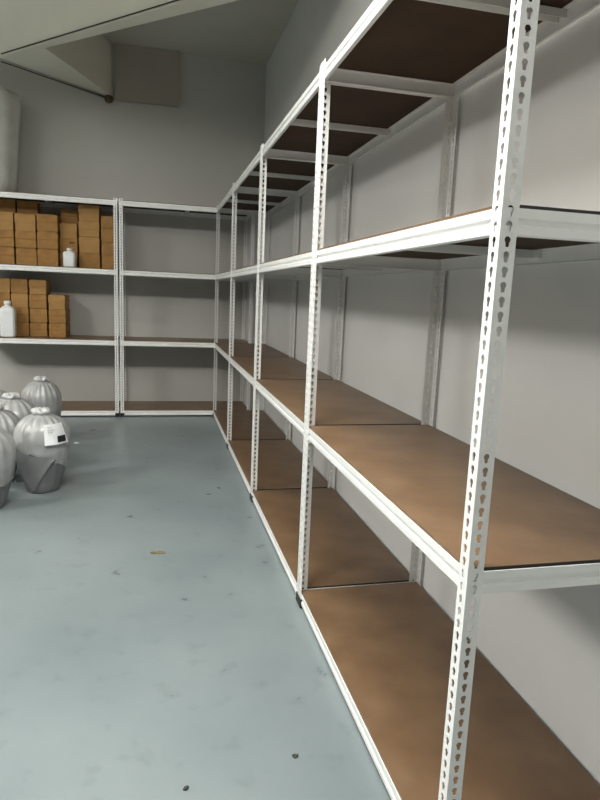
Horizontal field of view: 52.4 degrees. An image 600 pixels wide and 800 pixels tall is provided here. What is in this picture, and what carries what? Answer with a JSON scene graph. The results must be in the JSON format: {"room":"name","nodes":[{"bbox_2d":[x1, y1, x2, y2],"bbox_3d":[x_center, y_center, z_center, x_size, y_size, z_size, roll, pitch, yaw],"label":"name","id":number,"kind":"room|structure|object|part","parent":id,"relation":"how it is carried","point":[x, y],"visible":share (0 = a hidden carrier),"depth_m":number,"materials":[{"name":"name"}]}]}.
{"room":"warehouse","nodes":[
{"label":"warehouse","id":0,"kind":"room"},
{"bbox_2d":[0,44,265,404],"bbox_3d":[-3.763,-1.959,6.839,6.915,4.120,0.100,0,10,-13],"label":"wall","id":1,"kind":"structure","parent":0,"point":[73,142],"depth_m":7.24,"materials":[{"name":"grey paint"}]},
{"bbox_2d":[0,59,113,102],"bbox_3d":[-2.522,-3.322,6.401,0.112,0.081,1.283,10,12,37],"label":"pipe","id":2,"kind":"object","parent":1,"relation":"attached to","point":[108,98],"visible":1,"depth_m":6.39,"materials":[{"name":"grey metal"}]},
{"bbox_2d":[115,43,178,107],"bbox_3d":[-1.736,-3.680,6.926,0.694,0.590,0.060,0,10,-13],"label":"panel","id":3,"kind":"object","parent":1,"relation":"attached to","point":[143,75],"depth_m":6.90,"materials":[{"name":"paint"}]},
{"bbox_2d":[0,409,390,799],"bbox_3d":[-2.659,1.065,1.976,7.015,0.100,10.975,0,10,-13],"label":"floor","id":4,"kind":"structure","parent":0,"point":[128,672],"depth_m":2.52,"materials":[{"name":"grey concrete"}]},
{"bbox_2d":[0,390,7,398],"bbox_3d":[-2.730,0.144,5.351,0.440,0.567,0.418,0,10,-13],"label":"sack","id":5,"kind":"object","parent":4,"relation":"on","point":[2,392],"visible":0.1,"depth_m":5.32,"materials":[{"name":"grey plastic"}]},
{"bbox_2d":[0,428,15,507],"bbox_3d":[-2.046,0.411,3.916,0.405,0.582,0.391,0,10,-13],"label":"sack","id":6,"kind":"object","parent":4,"relation":"on","point":[7,443],"visible":1,"depth_m":3.89,"materials":[{"name":"grey plastic"}]},
{"bbox_2d":[0,403,19,479],"bbox_3d":[-2.230,0.310,4.461,0.380,0.582,0.394,0,10,-13],"label":"sack","id":7,"kind":"object","parent":4,"relation":"on","point":[9,420],"visible":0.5,"depth_m":4.37,"materials":[{"name":"grey plastic"}]},
{"bbox_2d":[0,392,35,419],"bbox_3d":[-2.309,0.229,4.903,0.388,0.587,0.389,0,10,-13],"label":"sack","id":8,"kind":"object","parent":4,"relation":"on","point":[21,407],"visible":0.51,"depth_m":4.80,"materials":[{"name":"grey plastic"}]},
{"bbox_2d":[13,407,69,493],"bbox_3d":[-1.822,0.346,4.306,0.370,0.599,0.372,0,10,-13],"label":"sack","id":9,"kind":"object","parent":4,"relation":"on","point":[41,438],"visible":0.98,"depth_m":4.19,"materials":[{"name":"grey plastic"}]},
{"bbox_2d":[21,376,61,416],"bbox_3d":[-2.416,0.076,5.708,0.349,0.607,0.364,0,10,-13],"label":"sack","id":10,"kind":"object","parent":4,"relation":"on","point":[41,392],"visible":0.5,"depth_m":5.58,"materials":[{"name":"grey plastic"}]},
{"bbox_2d":[0,191,120,416],"bbox_3d":[-2.795,-1.039,6.841,1.484,2.388,0.605,0,10,-13],"label":"shelving rack","id":11,"kind":"object","parent":4,"relation":"on","point":[69,408],"visible":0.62,"depth_m":6.69,"materials":[{"name":"white metal"}]},
{"bbox_2d":[0,301,16,336],"bbox_3d":[-3.152,-0.875,6.581,0.155,0.387,0.156,-1,10,-17],"label":"plastic bottle","id":12,"kind":"object","parent":11,"relation":"on","point":[8,324],"visible":1,"depth_m":6.52,"materials":[{"name":"white plastic"}]},
{"bbox_2d":[0,247,16,263],"bbox_3d":[-3.218,-1.577,6.692,0.213,0.182,0.321,0,10,-14],"label":"cardboard box","id":13,"kind":"object","parent":11,"relation":"on","point":[7,254],"visible":0.67,"depth_m":6.55,"materials":[{"name":"brown cardboard"}]},
{"bbox_2d":[0,229,16,247],"bbox_3d":[-3.207,-1.757,6.659,0.213,0.182,0.321,0,10,-13],"label":"cardboard box","id":14,"kind":"object","parent":13,"relation":"on","point":[7,237],"visible":0.69,"depth_m":6.52,"materials":[{"name":"brown cardboard"}]},
{"bbox_2d":[0,211,15,230],"bbox_3d":[-3.199,-1.937,6.629,0.213,0.182,0.320,0,10,-13],"label":"cardboard box","id":15,"kind":"object","parent":14,"relation":"on","point":[7,220],"visible":0.63,"depth_m":6.49,"materials":[{"name":"brown cardboard"}]},
{"bbox_2d":[0,198,16,212],"bbox_3d":[-3.210,-2.113,6.666,0.213,0.149,0.181,0,10,-13],"label":"cardboard box","id":16,"kind":"object","parent":15,"relation":"on","point":[6,205],"visible":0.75,"depth_m":6.59,"materials":[{"name":"brown cardboard"}]},
{"bbox_2d":[0,86,21,191],"bbox_3d":[-3.238,-2.729,6.436,0.576,1.070,0.581,0,10,-13],"label":"wrapped bundle","id":17,"kind":"object","parent":11,"relation":"on","point":[10,101],"visible":0.83,"depth_m":6.35,"materials":[{"name":"white plastic"}]},
{"bbox_2d":[17,322,30,335],"bbox_3d":[-3.121,-0.809,6.886,0.169,0.156,0.321,0,10,-14],"label":"cardboard box","id":18,"kind":"object","parent":11,"relation":"on","point":[23,328],"visible":0.53,"depth_m":6.74,"materials":[{"name":"brown cardboard"}]},
{"bbox_2d":[14,307,30,321],"bbox_3d":[-3.112,-0.963,6.857,0.169,0.156,0.321,0,10,-13],"label":"cardboard box","id":19,"kind":"object","parent":18,"relation":"on","point":[22,314],"visible":0.59,"depth_m":6.71,"materials":[{"name":"brown cardboard"}]},
{"bbox_2d":[11,293,29,307],"bbox_3d":[-3.110,-1.118,6.831,0.169,0.156,0.320,0,10,-14],"label":"cardboard box","id":20,"kind":"object","parent":19,"relation":"on","point":[19,300],"visible":0.76,"depth_m":6.68,"materials":[{"name":"brown cardboard"}]},
{"bbox_2d":[10,278,31,292],"bbox_3d":[-3.101,-1.273,6.804,0.169,0.156,0.321,0,10,-13],"label":"cardboard box","id":21,"kind":"object","parent":20,"relation":"on","point":[17,285],"visible":0.87,"depth_m":6.66,"materials":[{"name":"brown cardboard"}]},
{"bbox_2d":[16,248,37,264],"bbox_3d":[-2.995,-1.576,6.747,0.206,0.180,0.321,0,10,-13],"label":"cardboard box","id":22,"kind":"object","parent":11,"relation":"on","point":[24,256],"visible":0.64,"depth_m":6.59,"materials":[{"name":"brown cardboard"}]},
{"bbox_2d":[15,231,37,248],"bbox_3d":[-2.990,-1.754,6.713,0.206,0.180,0.321,0,10,-14],"label":"cardboard box","id":23,"kind":"object","parent":22,"relation":"on","point":[24,239],"visible":0.72,"depth_m":6.56,"materials":[{"name":"brown cardboard"}]},
{"bbox_2d":[14,213,37,231],"bbox_3d":[-2.985,-1.933,6.687,0.206,0.180,0.320,0,10,-14],"label":"cardboard box","id":24,"kind":"object","parent":23,"relation":"on","point":[23,222],"visible":0.76,"depth_m":6.54,"materials":[{"name":"brown cardboard"}]},
{"bbox_2d":[17,200,40,215],"bbox_3d":[-2.988,-2.107,6.720,0.206,0.149,0.181,0,10,-13],"label":"cardboard box","id":25,"kind":"object","parent":24,"relation":"on","point":[25,207],"visible":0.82,"depth_m":6.64,"materials":[{"name":"brown cardboard"}]},
{"bbox_2d":[30,322,49,336],"bbox_3d":[-2.941,-0.808,6.926,0.176,0.155,0.321,0,10,-13],"label":"cardboard box","id":26,"kind":"object","parent":11,"relation":"on","point":[36,329],"visible":0.72,"depth_m":6.78,"materials":[{"name":"brown cardboard"}]},
{"bbox_2d":[30,308,49,322],"bbox_3d":[-2.930,-0.961,6.897,0.176,0.155,0.321,0,10,-14],"label":"cardboard box","id":27,"kind":"object","parent":26,"relation":"on","point":[37,315],"visible":0.78,"depth_m":6.75,"materials":[{"name":"brown cardboard"}]},
{"bbox_2d":[29,294,49,308],"bbox_3d":[-2.927,-1.115,6.873,0.176,0.155,0.321,0,10,-13],"label":"cardboard box","id":28,"kind":"object","parent":27,"relation":"on","point":[40,301],"visible":0.86,"depth_m":6.72,"materials":[{"name":"brown cardboard"}]},
{"bbox_2d":[29,280,50,293],"bbox_3d":[-2.917,-1.268,6.842,0.176,0.155,0.320,0,10,-14],"label":"cardboard box","id":29,"kind":"object","parent":28,"relation":"on","point":[36,286],"visible":0.98,"depth_m":6.70,"materials":[{"name":"brown cardboard"}]},
{"bbox_2d":[37,249,60,266],"bbox_3d":[-2.783,-1.577,6.794,0.209,0.183,0.321,0,10,-13],"label":"cardboard box","id":30,"kind":"object","parent":11,"relation":"on","point":[46,257],"visible":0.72,"depth_m":6.64,"materials":[{"name":"brown cardboard"}]},
{"bbox_2d":[37,231,59,250],"bbox_3d":[-2.778,-1.759,6.770,0.209,0.183,0.321,0,10,-13],"label":"cardboard box","id":31,"kind":"object","parent":30,"relation":"on","point":[46,240],"visible":0.82,"depth_m":6.62,"materials":[{"name":"brown cardboard"}]},
{"bbox_2d":[36,214,60,233],"bbox_3d":[-2.768,-1.940,6.737,0.209,0.183,0.321,0,10,-13],"label":"cardboard box","id":32,"kind":"object","parent":31,"relation":"on","point":[45,222],"visible":0.84,"depth_m":6.59,"materials":[{"name":"brown cardboard"}]},
{"bbox_3d":[-2.683,-2.117,6.375,1.452,0.054,0.030,0,10,-13],"label":"rail","id":33,"kind":"part","parent":11,"relation":"part of","materials":[{"name":"white metal"}]},
{"bbox_3d":[-2.843,-1.494,7.043,1.452,0.054,0.030,0,10,-13],"label":"rail","id":34,"kind":"part","parent":11,"relation":"part of","materials":[{"name":"white metal"}]},
{"bbox_3d":[-2.713,-1.395,6.499,1.452,0.054,0.030,0,10,-13],"label":"rail","id":35,"kind":"part","parent":11,"relation":"part of","materials":[{"name":"white metal"}]},
{"bbox_3d":[-2.745,-0.635,6.630,1.452,0.054,0.030,0,10,-13],"label":"rail","id":36,"kind":"part","parent":11,"relation":"part of","materials":[{"name":"white metal"}]},
{"bbox_2d":[49,322,69,337],"bbox_3d":[-2.742,-0.806,6.965,0.174,0.155,0.381,0,10,-13],"label":"cardboard box","id":37,"kind":"object","parent":11,"relation":"on","point":[60,330],"visible":0.89,"depth_m":6.79,"materials":[{"name":"brown cardboard"}]},
{"bbox_2d":[49,309,69,323],"bbox_3d":[-2.735,-0.960,6.939,0.174,0.155,0.381,0,10,-13],"label":"cardboard box","id":38,"kind":"object","parent":37,"relation":"on","point":[62,316],"visible":0.92,"depth_m":6.76,"materials":[{"name":"brown cardboard"}]},
{"bbox_2d":[48,294,69,308],"bbox_3d":[-2.731,-1.114,6.913,0.174,0.155,0.380,0,10,-13],"label":"cardboard box","id":39,"kind":"object","parent":38,"relation":"on","point":[55,301],"visible":1,"depth_m":6.74,"materials":[{"name":"brown cardboard"}]},
{"bbox_3d":[-2.812,-2.216,6.919,1.452,0.054,0.030,0,10,-13],"label":"rail","id":40,"kind":"part","parent":11,"relation":"part of","materials":[{"name":"white metal"}]},
{"bbox_2d":[63,248,76,266],"bbox_3d":[-2.499,-1.543,6.616,0.126,0.200,0.126,1,10,-11],"label":"plastic bottle","id":41,"kind":"object","parent":11,"relation":"on","point":[69,257],"visible":0.94,"depth_m":6.56,"materials":[{"name":"white plastic"}]},
{"bbox_2d":[60,253,79,266],"bbox_3d":[-2.595,-1.573,6.891,0.179,0.158,0.280,0,10,-13],"label":"cardboard box","id":42,"kind":"object","parent":11,"relation":"on","point":[61,254],"visible":0.38,"depth_m":6.76,"materials":[{"name":"brown cardboard"}]},
{"bbox_2d":[60,238,79,253],"bbox_3d":[-2.588,-1.731,6.871,0.179,0.158,0.281,0,10,-13],"label":"cardboard box","id":43,"kind":"object","parent":42,"relation":"on","point":[65,243],"visible":0.86,"depth_m":6.74,"materials":[{"name":"brown cardboard"}]},
{"bbox_2d":[60,223,79,239],"bbox_3d":[-2.581,-1.888,6.843,0.179,0.158,0.280,0,10,-13],"label":"cardboard box","id":44,"kind":"object","parent":43,"relation":"on","point":[67,230],"visible":0.81,"depth_m":6.71,"materials":[{"name":"brown cardboard"}]},
{"bbox_2d":[61,209,78,224],"bbox_3d":[-2.583,-2.053,6.857,0.179,0.158,0.181,0,10,-13],"label":"cardboard box","id":45,"kind":"object","parent":44,"relation":"on","point":[71,216],"visible":0.8,"depth_m":6.77,"materials":[{"name":"brown cardboard"}]},
{"bbox_3d":[-2.779,0.146,6.764,1.452,0.054,0.030,0,10,-13],"label":"rail","id":46,"kind":"part","parent":11,"relation":"part of","materials":[{"name":"white metal"}]},
{"bbox_2d":[79,252,101,268],"bbox_3d":[-2.360,-1.567,6.881,0.215,0.169,0.321,0,10,-14],"label":"cardboard box","id":47,"kind":"object","parent":11,"relation":"on","point":[87,260],"visible":0.84,"depth_m":6.73,"materials":[{"name":"brown cardboard"}]},
{"bbox_2d":[79,236,101,253],"bbox_3d":[-2.355,-1.734,6.854,0.215,0.169,0.320,0,10,-14],"label":"cardboard box","id":48,"kind":"object","parent":47,"relation":"on","point":[86,244],"visible":0.93,"depth_m":6.71,"materials":[{"name":"brown cardboard"}]},
{"bbox_2d":[78,220,101,238],"bbox_3d":[-2.345,-1.901,6.819,0.215,0.169,0.320,0,10,-14],"label":"cardboard box","id":49,"kind":"object","parent":48,"relation":"on","point":[86,228],"visible":0.86,"depth_m":6.67,"materials":[{"name":"brown cardboard"}]},
{"bbox_2d":[78,204,101,223],"bbox_3d":[-2.336,-2.068,6.791,0.215,0.169,0.320,0,10,-13],"label":"cardboard box","id":50,"kind":"object","parent":49,"relation":"on","point":[86,212],"visible":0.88,"depth_m":6.64,"materials":[{"name":"brown cardboard"}]},
{"bbox_2d":[102,243,115,268],"bbox_3d":[-2.167,-1.624,6.918,0.133,0.286,0.321,0,10,-13],"label":"cardboard box","id":51,"kind":"object","parent":11,"relation":"on","point":[107,248],"visible":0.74,"depth_m":6.77,"materials":[{"name":"brown cardboard"}]},
{"bbox_2d":[101,216,115,242],"bbox_3d":[-2.159,-1.907,6.871,0.133,0.286,0.321,0,10,-14],"label":"cardboard box","id":52,"kind":"object","parent":51,"relation":"on","point":[107,222],"visible":0.76,"depth_m":6.72,"materials":[{"name":"brown cardboard"}]},
{"bbox_3d":[-2.031,-0.989,6.739,0.038,2.388,0.038,0,10,-13],"label":"post","id":53,"kind":"part","parent":11,"relation":"part of","materials":[{"name":"white metal"}]},
{"bbox_3d":[-2.159,-1.087,7.277,0.038,2.388,0.038,0,10,-13],"label":"post","id":54,"kind":"part","parent":11,"relation":"part of","materials":[{"name":"white metal"}]},
{"bbox_3d":[-3.301,-0.810,6.847,0.173,0.156,0.321,0,10,-13],"label":"cardboard box","id":55,"kind":"object","parent":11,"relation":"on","visible":0},
{"bbox_3d":[-3.293,-0.965,6.824,0.173,0.156,0.320,0,10,-13],"label":"cardboard box","id":56,"kind":"object","parent":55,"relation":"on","visible":0},
{"bbox_2d":[0,292,11,306],"bbox_3d":[-3.292,-1.119,6.793,0.174,0.156,0.321,0,10,-14],"label":"cardboard box","id":57,"kind":"object","parent":56,"relation":"on","point":[3,296],"visible":0.55,"depth_m":6.65,"materials":[{"name":"brown cardboard"}]},
{"bbox_2d":[0,278,11,292],"bbox_3d":[-3.280,-1.274,6.769,0.173,0.156,0.320,0,10,-14],"label":"cardboard box","id":58,"kind":"object","parent":57,"relation":"on","point":[5,283],"visible":0.68,"depth_m":6.63,"materials":[{"name":"brown cardboard"}]},
{"bbox_2d":[150,551,165,553],"bbox_3d":[-0.789,0.847,3.388,0.085,0.008,0.030,1,10,-8],"label":"dry leaf","id":59,"kind":"object","parent":4,"relation":"on","point":[151,552],"visible":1,"depth_m":3.38,"materials":[{"name":"beige plant"}]},
{"bbox_2d":[119,198,254,416],"bbox_3d":[-1.339,-1.037,7.188,1.484,2.388,0.605,0,10,-13],"label":"shelving rack","id":60,"kind":"object","parent":4,"relation":"on","point":[128,407],"visible":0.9,"depth_m":7.09,"materials":[{"name":"white metal"}]},
{"bbox_3d":[-1.976,-0.989,6.752,0.038,2.388,0.038,0,10,-13],"label":"post","id":61,"kind":"part","parent":60,"relation":"part of","materials":[{"name":"white metal"}]},
{"bbox_3d":[-2.103,-1.087,7.290,0.038,2.388,0.038,0,10,-13],"label":"post","id":62,"kind":"part","parent":60,"relation":"part of","materials":[{"name":"white metal"}]},
{"bbox_3d":[-1.289,-0.633,6.977,1.452,0.054,0.030,0,10,-13],"label":"rail","id":63,"kind":"part","parent":60,"relation":"part of","materials":[{"name":"white metal"}]},
{"bbox_3d":[-1.322,0.148,7.111,1.452,0.054,0.030,0,10,-13],"label":"rail","id":64,"kind":"part","parent":60,"relation":"part of","materials":[{"name":"white metal"}]},
{"bbox_3d":[-1.257,-1.393,6.847,1.452,0.054,0.030,0,10,-13],"label":"rail","id":65,"kind":"part","parent":60,"relation":"part of","materials":[{"name":"white metal"}]},
{"bbox_3d":[-1.227,-2.115,6.723,1.452,0.054,0.030,0,10,-13],"label":"rail","id":66,"kind":"part","parent":60,"relation":"part of","materials":[{"name":"white metal"}]},
{"bbox_3d":[-1.387,-1.492,7.391,1.452,0.054,0.030,0,10,-13],"label":"rail","id":67,"kind":"part","parent":60,"relation":"part of","materials":[{"name":"white metal"}]},
{"bbox_3d":[-1.356,-2.214,7.267,1.452,0.054,0.030,0,10,-13],"label":"rail","id":68,"kind":"part","parent":60,"relation":"part of","materials":[{"name":"white metal"}]},
{"bbox_3d":[-0.703,-1.085,7.624,0.038,2.388,0.038,0,10,-13],"label":"post","id":69,"kind":"part","parent":60,"relation":"part of","materials":[{"name":"white metal"}]},
{"bbox_3d":[-0.575,-0.987,7.087,0.038,2.388,0.038,0,10,-13],"label":"post","id":70,"kind":"part","parent":60,"relation":"part of","materials":[{"name":"white metal"}]},
{"bbox_2d":[213,184,297,446],"bbox_3d":[-0.514,-0.853,6.322,0.605,2.388,1.484,0,10,-13],"label":"shelving rack","id":71,"kind":"object","parent":4,"relation":"on","point":[247,203],"visible":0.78,"depth_m":6.47,"materials":[{"name":"white metal"}]},
{"bbox_3d":[-0.951,-0.979,6.947,0.038,2.388,0.038,0,10,-13],"label":"post","id":72,"kind":"part","parent":71,"relation":"part of","materials":[{"name":"white metal"}]},
{"bbox_3d":[-0.838,0.282,6.451,0.030,0.054,1.452,0,10,-13],"label":"rail","id":73,"kind":"part","parent":71,"relation":"part of","materials":[{"name":"white metal"}]},
{"bbox_3d":[-0.805,-0.499,6.317,0.030,0.054,1.452,0,10,-13],"label":"rail","id":74,"kind":"part","parent":71,"relation":"part of","materials":[{"name":"white metal"}]},
{"bbox_3d":[-0.773,-1.260,6.186,0.030,0.054,1.452,0,10,-13],"label":"rail","id":75,"kind":"part","parent":71,"relation":"part of","materials":[{"name":"white metal"}]},
{"bbox_3d":[-0.742,-1.981,6.063,0.030,0.054,1.452,0,10,-13],"label":"rail","id":76,"kind":"part","parent":71,"relation":"part of","materials":[{"name":"white metal"}]},
{"bbox_3d":[-0.623,-0.728,5.567,0.038,2.388,0.038,0,10,-13],"label":"post","id":77,"kind":"part","parent":71,"relation":"part of","materials":[{"name":"white metal"}]},
{"bbox_3d":[-0.405,-0.978,7.077,0.038,2.388,0.038,0,10,-13],"label":"post","id":78,"kind":"part","parent":71,"relation":"part of","materials":[{"name":"white metal"}]},
{"bbox_3d":[-0.221,-1.259,6.318,0.030,0.054,1.452,0,10,-13],"label":"rail","id":79,"kind":"part","parent":71,"relation":"part of","materials":[{"name":"white metal"}]},
{"bbox_3d":[-0.190,-1.980,6.194,0.030,0.054,1.452,0,10,-13],"label":"rail","id":80,"kind":"part","parent":71,"relation":"part of","materials":[{"name":"white metal"}]},
{"bbox_3d":[-0.077,-0.728,5.697,0.038,2.388,0.038,0,10,-13],"label":"post","id":81,"kind":"part","parent":71,"relation":"part of","materials":[{"name":"white metal"}]},
{"bbox_2d":[227,145,347,499],"bbox_3d":[-0.175,-0.595,4.899,0.605,2.388,1.484,0,10,-13],"label":"shelving rack","id":82,"kind":"object","parent":4,"relation":"on","point":[279,461],"visible":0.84,"depth_m":4.96,"materials":[{"name":"white metal"}]},
{"bbox_3d":[-0.612,-0.721,5.524,0.038,2.388,0.038,0,10,-13],"label":"post","id":83,"kind":"part","parent":82,"relation":"part of","materials":[{"name":"white metal"}]},
{"bbox_3d":[-0.499,0.540,5.028,0.030,0.054,1.452,0,10,-13],"label":"rail","id":84,"kind":"part","parent":82,"relation":"part of","materials":[{"name":"white metal"}]},
{"bbox_3d":[-0.466,-0.241,4.894,0.030,0.054,1.452,0,10,-13],"label":"rail","id":85,"kind":"part","parent":82,"relation":"part of","materials":[{"name":"white metal"}]},
{"bbox_3d":[-0.434,-1.001,4.763,0.030,0.054,1.452,0,10,-13],"label":"rail","id":86,"kind":"part","parent":82,"relation":"part of","materials":[{"name":"white metal"}]},
{"bbox_3d":[-0.403,-1.723,4.640,0.030,0.054,1.452,0,10,-13],"label":"rail","id":87,"kind":"part","parent":82,"relation":"part of","materials":[{"name":"white metal"}]},
{"bbox_3d":[-0.283,-0.470,4.144,0.038,2.388,0.038,0,10,-13],"label":"post","id":88,"kind":"part","parent":82,"relation":"part of","materials":[{"name":"white metal"}]},
{"bbox_3d":[-0.066,-0.720,5.654,0.038,2.388,0.038,0,10,-13],"label":"post","id":89,"kind":"part","parent":82,"relation":"part of","materials":[{"name":"white metal"}]},
{"bbox_3d":[0.118,-1.000,4.895,0.030,0.054,1.452,0,10,-13],"label":"rail","id":90,"kind":"part","parent":82,"relation":"part of","materials":[{"name":"white metal"}]},
{"bbox_3d":[0.149,-1.722,4.771,0.030,0.054,1.452,0,10,-13],"label":"rail","id":91,"kind":"part","parent":82,"relation":"part of","materials":[{"name":"white metal"}]},
{"bbox_3d":[0.262,-0.469,4.274,0.038,2.388,0.038,0,10,-13],"label":"post","id":92,"kind":"part","parent":82,"relation":"part of","materials":[{"name":"white metal"}]},
{"bbox_2d":[251,62,451,602],"bbox_3d":[0.164,-0.336,3.476,0.605,2.388,1.484,0,10,-13],"label":"shelving rack","id":93,"kind":"object","parent":4,"relation":"on","point":[343,551],"visible":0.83,"depth_m":3.35,"materials":[{"name":"white metal"}]},
{"bbox_3d":[-0.273,-0.462,4.101,0.038,2.388,0.038,0,10,-13],"label":"post","id":94,"kind":"part","parent":93,"relation":"part of","materials":[{"name":"white metal"}]},
{"bbox_3d":[-0.160,0.799,3.605,0.030,0.054,1.452,0,10,-13],"label":"rail","id":95,"kind":"part","parent":93,"relation":"part of","materials":[{"name":"white metal"}]},
{"bbox_3d":[-0.127,0.018,3.471,0.030,0.054,1.452,0,10,-13],"label":"rail","id":96,"kind":"part","parent":93,"relation":"part of","materials":[{"name":"white metal"}]},
{"bbox_3d":[-0.095,-0.742,3.341,0.030,0.054,1.452,0,10,-13],"label":"rail","id":97,"kind":"part","parent":93,"relation":"part of","materials":[{"name":"white metal"}]},
{"bbox_3d":[-0.064,-1.464,3.217,0.030,0.054,1.452,0,10,-13],"label":"rail","id":98,"kind":"part","parent":93,"relation":"part of","materials":[{"name":"white metal"}]},
{"bbox_3d":[0.056,-0.211,2.721,0.038,2.388,0.038,0,10,-13],"label":"post","id":99,"kind":"part","parent":93,"relation":"part of","materials":[{"name":"white metal"}]},
{"bbox_3d":[0.273,-0.461,4.231,0.038,2.388,0.038,0,10,-13],"label":"post","id":100,"kind":"part","parent":93,"relation":"part of","materials":[{"name":"white metal"}]},
{"bbox_3d":[0.457,-0.742,3.472,0.030,0.054,1.452,0,10,-13],"label":"rail","id":101,"kind":"part","parent":93,"relation":"part of","materials":[{"name":"white metal"}]},
{"bbox_3d":[0.488,-1.463,3.348,0.030,0.054,1.452,0,10,-13],"label":"rail","id":102,"kind":"part","parent":93,"relation":"part of","materials":[{"name":"white metal"}]},
{"bbox_3d":[0.601,-0.211,2.851,0.038,2.388,0.038,0,10,-13],"label":"post","id":103,"kind":"part","parent":93,"relation":"part of","materials":[{"name":"white metal"}]},
{"bbox_2d":[298,0,599,799],"bbox_3d":[0.503,-0.078,2.053,0.605,2.388,1.484,0,10,-13],"label":"shelving rack","id":104,"kind":"object","parent":4,"relation":"on","point":[435,719],"visible":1,"depth_m":1.94,"materials":[{"name":"white metal"}]},
{"bbox_3d":[0.066,-0.203,2.678,0.038,2.388,0.038,0,10,-13],"label":"post","id":105,"kind":"part","parent":104,"relation":"part of","materials":[{"name":"white metal"}]},
{"bbox_3d":[0.179,1.057,2.182,0.030,0.054,1.452,0,10,-13],"label":"rail","id":106,"kind":"part","parent":104,"relation":"part of","materials":[{"name":"white metal"}]},
{"bbox_3d":[0.275,-1.206,1.794,0.030,0.054,1.452,0,10,-13],"label":"rail","id":107,"kind":"part","parent":104,"relation":"part of","materials":[{"name":"white metal"}]},
{"bbox_3d":[0.212,0.276,2.048,0.030,0.054,1.452,0,10,-13],"label":"rail","id":108,"kind":"part","parent":104,"relation":"part of","materials":[{"name":"white metal"}]},
{"bbox_3d":[0.244,-0.484,1.917,0.030,0.054,1.452,0,10,-13],"label":"rail","id":109,"kind":"part","parent":104,"relation":"part of","materials":[{"name":"white metal"}]},
{"bbox_3d":[0.612,-0.203,2.808,0.038,2.388,0.038,0,10,-13],"label":"post","id":110,"kind":"part","parent":104,"relation":"part of","materials":[{"name":"white metal"}]},
{"bbox_3d":[0.395,0.047,1.298,0.038,2.388,0.038,0,10,-13],"label":"post","id":111,"kind":"part","parent":104,"relation":"part of","materials":[{"name":"white metal"}]},
{"bbox_3d":[0.796,-0.483,2.049,0.030,0.054,1.452,0,10,-13],"label":"rail","id":112,"kind":"part","parent":104,"relation":"part of","materials":[{"name":"white metal"}]},
{"bbox_3d":[0.827,-1.205,1.925,0.030,0.054,1.452,0,10,-13],"label":"rail","id":113,"kind":"part","parent":104,"relation":"part of","materials":[{"name":"white metal"}]},
{"bbox_2d":[102,0,297,63],"bbox_3d":[-2.483,-3.091,1.262,7.015,0.100,10.975,0,10,-13],"label":"ceiling","id":114,"kind":"structure","parent":0,"point":[240,30],"depth_m":6.39,"materials":[{"name":"paint"}]},
{"bbox_2d":[264,0,599,785],"bbox_3d":[0.792,-1.008,2.421,0.100,4.120,10.775,0,10,-13],"label":"wall","id":115,"kind":"structure","parent":0,"point":[544,644],"depth_m":2.42,"materials":[{"name":"white paint"}]},
{"bbox_2d":[1,0,178,53],"bbox_3d":[-1.228,-3.045,4.767,3.850,0.010,0.010,9,12,32],"label":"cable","id":116,"kind":"object","parent":115,"relation":"attached to","point":[173,0],"visible":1,"depth_m":5.07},
{"bbox_2d":[0,0,237,95],"bbox_3d":[-0.857,-3.383,5.288,3.971,0.550,1.328,9,12,32],"label":"beam","id":117,"kind":"structure","parent":115,"relation":"attached to","point":[83,58],"depth_m":5.54,"materials":[{"name":"paint"}]},
{"bbox_2d":[243,215,269,409],"bbox_3d":[-0.538,-1.058,7.414,0.172,2.420,0.585,0,10,-13],"label":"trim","id":118,"kind":"structure","parent":115,"relation":"attached to","point":[256,216],"depth_m":7.19,"materials":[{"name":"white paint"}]}
]}

